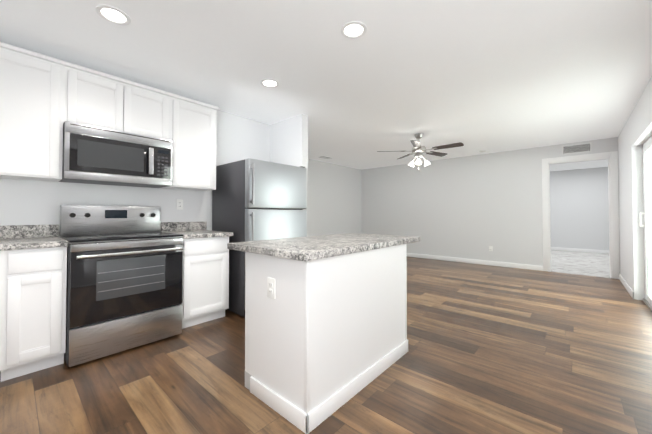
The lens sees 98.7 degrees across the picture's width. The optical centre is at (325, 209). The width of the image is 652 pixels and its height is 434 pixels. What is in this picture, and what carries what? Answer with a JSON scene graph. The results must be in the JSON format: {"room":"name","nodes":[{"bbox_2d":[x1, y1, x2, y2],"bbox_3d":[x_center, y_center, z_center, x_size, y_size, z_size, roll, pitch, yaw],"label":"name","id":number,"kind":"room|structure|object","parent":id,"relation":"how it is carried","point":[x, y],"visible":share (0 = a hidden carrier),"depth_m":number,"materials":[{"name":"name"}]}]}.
{"room":"kitchen","nodes":[
{"label":"kitchen","id":0,"kind":"room"},
{"bbox_2d":[0,110,269,236],"bbox_3d":[-2.835,-0.078,2.013,0.150,2.440,6.080,-1,-1,42],"label":"wall","id":1,"kind":"structure","parent":0,"point":[31,202],"depth_m":2.91,"materials":[{"name":"white paint"}]},
{"bbox_2d":[0,224,58,239],"bbox_3d":[-3.251,0.165,1.406,0.021,0.105,2.768,-1,-1,42],"label":"backsplash","id":2,"kind":"structure","parent":1,"relation":"attached to","point":[7,232],"depth_m":2.29,"materials":[{"name":"grey stone"}]},
{"bbox_2d":[0,42,67,181],"bbox_3d":[-2.414,-0.719,2.130,0.331,0.945,0.578,-1,-1,42],"label":"upper cabinet","id":3,"kind":"object","parent":1,"relation":"attached to","point":[43,98],"depth_m":2.11,"materials":[{"name":"white wood"}]},
{"bbox_2d":[68,62,131,132],"bbox_3d":[-2.071,-0.940,2.519,0.331,0.490,0.455,-1,-1,42],"label":"upper cabinet","id":4,"kind":"object","parent":1,"relation":"attached to","point":[95,98],"depth_m":2.41,"materials":[{"name":"white wood"}]},
{"bbox_2d":[59,121,172,187],"bbox_3d":[-1.918,-0.466,2.603,0.437,0.450,0.786,-1,-1,42],"label":"microwave","id":5,"kind":"object","parent":4,"relation":"attached to","point":[97,155],"visible":1,"depth_m":2.43,"materials":[{"name":"grey metal"}]},
{"bbox_2d":[132,81,171,139],"bbox_3d":[-1.846,-0.936,2.773,0.331,0.490,0.455,-1,-1,42],"label":"upper cabinet","id":6,"kind":"object","parent":1,"relation":"attached to","point":[151,107],"depth_m":2.71,"materials":[{"name":"white wood"}]},
{"bbox_2d":[176,199,182,209],"bbox_3d":[-1.673,-0.059,3.201,0.007,0.116,0.072,-1,-1,42],"label":"outlet","id":7,"kind":"object","parent":1,"relation":"attached to","point":[179,204],"visible":1,"depth_m":3.20,"materials":[{"name":"white plastic"}]},
{"bbox_2d":[161,94,218,190],"bbox_3d":[-1.531,-0.703,3.123,0.331,0.945,0.493,-1,-1,42],"label":"upper cabinet","id":8,"kind":"object","parent":1,"relation":"attached to","point":[194,123],"depth_m":3.01,"materials":[{"name":"white wood"}]},
{"bbox_2d":[270,114,307,235],"bbox_3d":[-0.537,-0.046,3.964,0.690,2.440,0.110,-1,-1,42],"label":"wall","id":9,"kind":"structure","parent":0,"point":[289,141],"depth_m":3.85,"materials":[{"name":"white paint"}]},
{"bbox_2d":[0,250,651,433],"bbox_3d":[1.552,1.201,3.758,7.100,0.060,14.550,-1,-1,42],"label":"floor","id":10,"kind":"structure","parent":0,"point":[499,350],"depth_m":1.92,"materials":[{"name":"brown wood"}]},
{"bbox_2d":[0,252,3,381],"bbox_3d":[-2.488,0.701,1.807,0.616,0.875,0.518,-1,-1,42],"label":"base cabinet","id":11,"kind":"object","parent":10,"relation":"on","point":[1,253],"depth_m":1.81,"materials":[{"name":"white wood"}]},
{"bbox_2d":[4,248,66,380],"bbox_3d":[-2.213,0.706,2.117,0.616,0.875,0.310,-1,-1,42],"label":"base cabinet","id":12,"kind":"object","parent":10,"relation":"on","point":[33,272],"depth_m":1.92,"materials":[{"name":"white wood"}]},
{"bbox_2d":[0,236,67,251],"bbox_3d":[-3.019,0.234,1.200,0.640,0.040,2.768,-1,-1,42],"label":"countertop","id":13,"kind":"structure","parent":12,"relation":"on","point":[21,242],"depth_m":1.96,"materials":[{"name":"grey stone"}]},
{"bbox_2d":[60,205,182,366],"bbox_3d":[-1.796,0.555,2.482,0.727,1.190,0.776,-1,-1,42],"label":"range","id":14,"kind":"object","parent":10,"relation":"on","point":[124,278],"visible":0.92,"depth_m":2.28,"materials":[{"name":"grey metal"}]},
{"bbox_2d":[161,221,232,328],"bbox_3d":[-1.404,0.648,3.009,0.641,1.020,0.522,-1,-1,42],"label":"base cabinet","id":15,"kind":"object","parent":10,"relation":"on","point":[205,284],"visible":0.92,"depth_m":2.82,"materials":[{"name":"white wood"}]},
{"bbox_2d":[212,158,306,316],"bbox_3d":[-0.805,0.310,3.487,0.858,1.712,0.860,-1,-1,42],"label":"refrigerator","id":16,"kind":"object","parent":10,"relation":"on","point":[255,200],"visible":0.67,"depth_m":3.15,"materials":[{"name":"grey metal"}]},
{"bbox_2d":[245,245,407,433],"bbox_3d":[0.061,0.705,2.041,0.604,0.876,1.148,-1,-1,42],"label":"kitchen island","id":17,"kind":"object","parent":10,"relation":"on","point":[325,327],"depth_m":1.64,"materials":[{"name":"white paint"}]},
{"bbox_2d":[227,233,419,260],"bbox_3d":[0.075,0.249,2.143,0.750,0.040,1.380,-1,-1,42],"label":"island countertop","id":18,"kind":"structure","parent":17,"relation":"on","point":[333,245],"depth_m":1.79,"materials":[{"name":"grey stone"}]},
{"bbox_2d":[0,0,651,170],"bbox_3d":[1.552,-1.309,3.799,7.100,0.080,14.550,-1,-1,42],"label":"ceiling","id":19,"kind":"structure","parent":0,"point":[474,77],"depth_m":2.44,"materials":[{"name":"white paint"}]},
{"bbox_2d":[95,5,130,25],"bbox_3d":[-1.420,-1.296,1.871,0.190,0.009,0.190,-1,-1,42],"label":"recessed light","id":20,"kind":"object","parent":19,"relation":"in","point":[113,15],"visible":1,"depth_m":1.86,"materials":[{"name":"white plastic"}]},
{"bbox_2d":[260,79,278,87],"bbox_3d":[-0.570,-1.280,2.842,0.190,0.009,0.190,-1,-1,42],"label":"recessed light","id":21,"kind":"object","parent":19,"relation":"in","point":[270,83],"visible":1,"depth_m":2.85,"materials":[{"name":"white plastic"}]},
{"bbox_2d":[341,21,366,38],"bbox_3d":[0.201,-1.294,2.023,0.190,0.009,0.190,-1,-1,42],"label":"recessed light","id":22,"kind":"object","parent":19,"relation":"in","point":[354,30],"visible":1,"depth_m":2.02,"materials":[{"name":"white plastic"}]},
{"bbox_2d":[377,133,463,171],"bbox_3d":[1.589,-0.935,4.627,1.274,0.641,1.325,-1,-1,42],"label":"ceiling fan","id":23,"kind":"object","parent":19,"relation":"hanging from","point":[418,150],"visible":1,"depth_m":4.60,"materials":[{"name":"silver metal"}]},
{"bbox_2d":[308,159,360,235],"bbox_3d":[-0.370,0.001,6.846,0.150,2.440,4.420,-1,-1,42],"label":"wall","id":24,"kind":"structure","parent":0,"point":[334,198],"depth_m":7.36,"materials":[{"name":"white paint"}]},
{"bbox_2d":[361,137,619,265],"bbox_3d":[3.148,-0.003,6.575,5.467,2.440,0.150,-1,-1,42],"label":"wall","id":25,"kind":"structure","parent":0,"point":[472,207],"depth_m":6.38,"materials":[{"name":"white paint"}]},
{"bbox_2d":[406,253,542,270],"bbox_3d":[2.660,1.174,6.878,4.250,0.095,0.017,-1,-1,42],"label":"baseboard","id":26,"kind":"structure","parent":25,"relation":"attached to","point":[540,268],"depth_m":6.21,"materials":[{"name":"white wood"}]},
{"bbox_2d":[562,142,591,154],"bbox_3d":[4.627,-1.127,5.168,0.410,0.170,0.013,-1,-1,42],"label":"air vent","id":27,"kind":"object","parent":25,"relation":"in","point":[577,148],"visible":1,"depth_m":5.16,"materials":[{"name":"white metal"}]},
{"bbox_2d":[542,151,619,278],"bbox_3d":[4.682,0.097,5.196,1.040,2.195,0.168,-1,-1,42],"label":"door frame","id":28,"kind":"structure","parent":25,"relation":"attached to","point":[613,198],"depth_m":4.95,"materials":[{"name":"white wood"}]},
{"bbox_2d":[550,167,608,249],"bbox_3d":[7.446,0.026,8.372,4.700,2.440,0.150,-1,-1,42],"label":"wall","id":29,"kind":"structure","parent":0,"point":[579,209],"depth_m":8.24,"materials":[{"name":"white paint"}]},
{"bbox_2d":[551,247,608,253],"bbox_3d":[7.391,1.197,8.292,4.400,0.095,0.014,-1,-1,42],"label":"baseboard","id":30,"kind":"structure","parent":29,"relation":"attached to","point":[552,248],"depth_m":8.21,"materials":[{"name":"white wood"}]},
{"bbox_2d":[618,76,651,299],"bbox_3d":[1.645,-0.097,0.886,0.150,2.440,10.350,-1,-1,42],"label":"wall","id":31,"kind":"structure","parent":0,"point":[635,135],"depth_m":3.65,"materials":[{"name":"white paint"}]},
{"bbox_2d":[619,274,633,298],"bbox_3d":[4.523,1.131,4.207,0.037,0.095,1.504,-1,-1,42],"label":"baseboard","id":32,"kind":"structure","parent":31,"relation":"attached to","point":[628,288],"depth_m":4.09,"materials":[{"name":"white wood"}]},
{"bbox_2d":[639,136,651,310],"bbox_3d":[3.473,0.158,2.903,0.095,1.997,1.854,-1,-1,42],"label":"sliding door","id":33,"kind":"structure","parent":31,"relation":"in","point":[646,147],"depth_m":3.53,"materials":[{"name":"white"}]},
{"label":"outside","id":34,"kind":"structure","parent":0,"visible":0},
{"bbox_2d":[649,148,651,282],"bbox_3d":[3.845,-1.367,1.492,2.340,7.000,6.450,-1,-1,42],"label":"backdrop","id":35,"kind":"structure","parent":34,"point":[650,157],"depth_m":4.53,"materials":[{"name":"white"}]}
]}

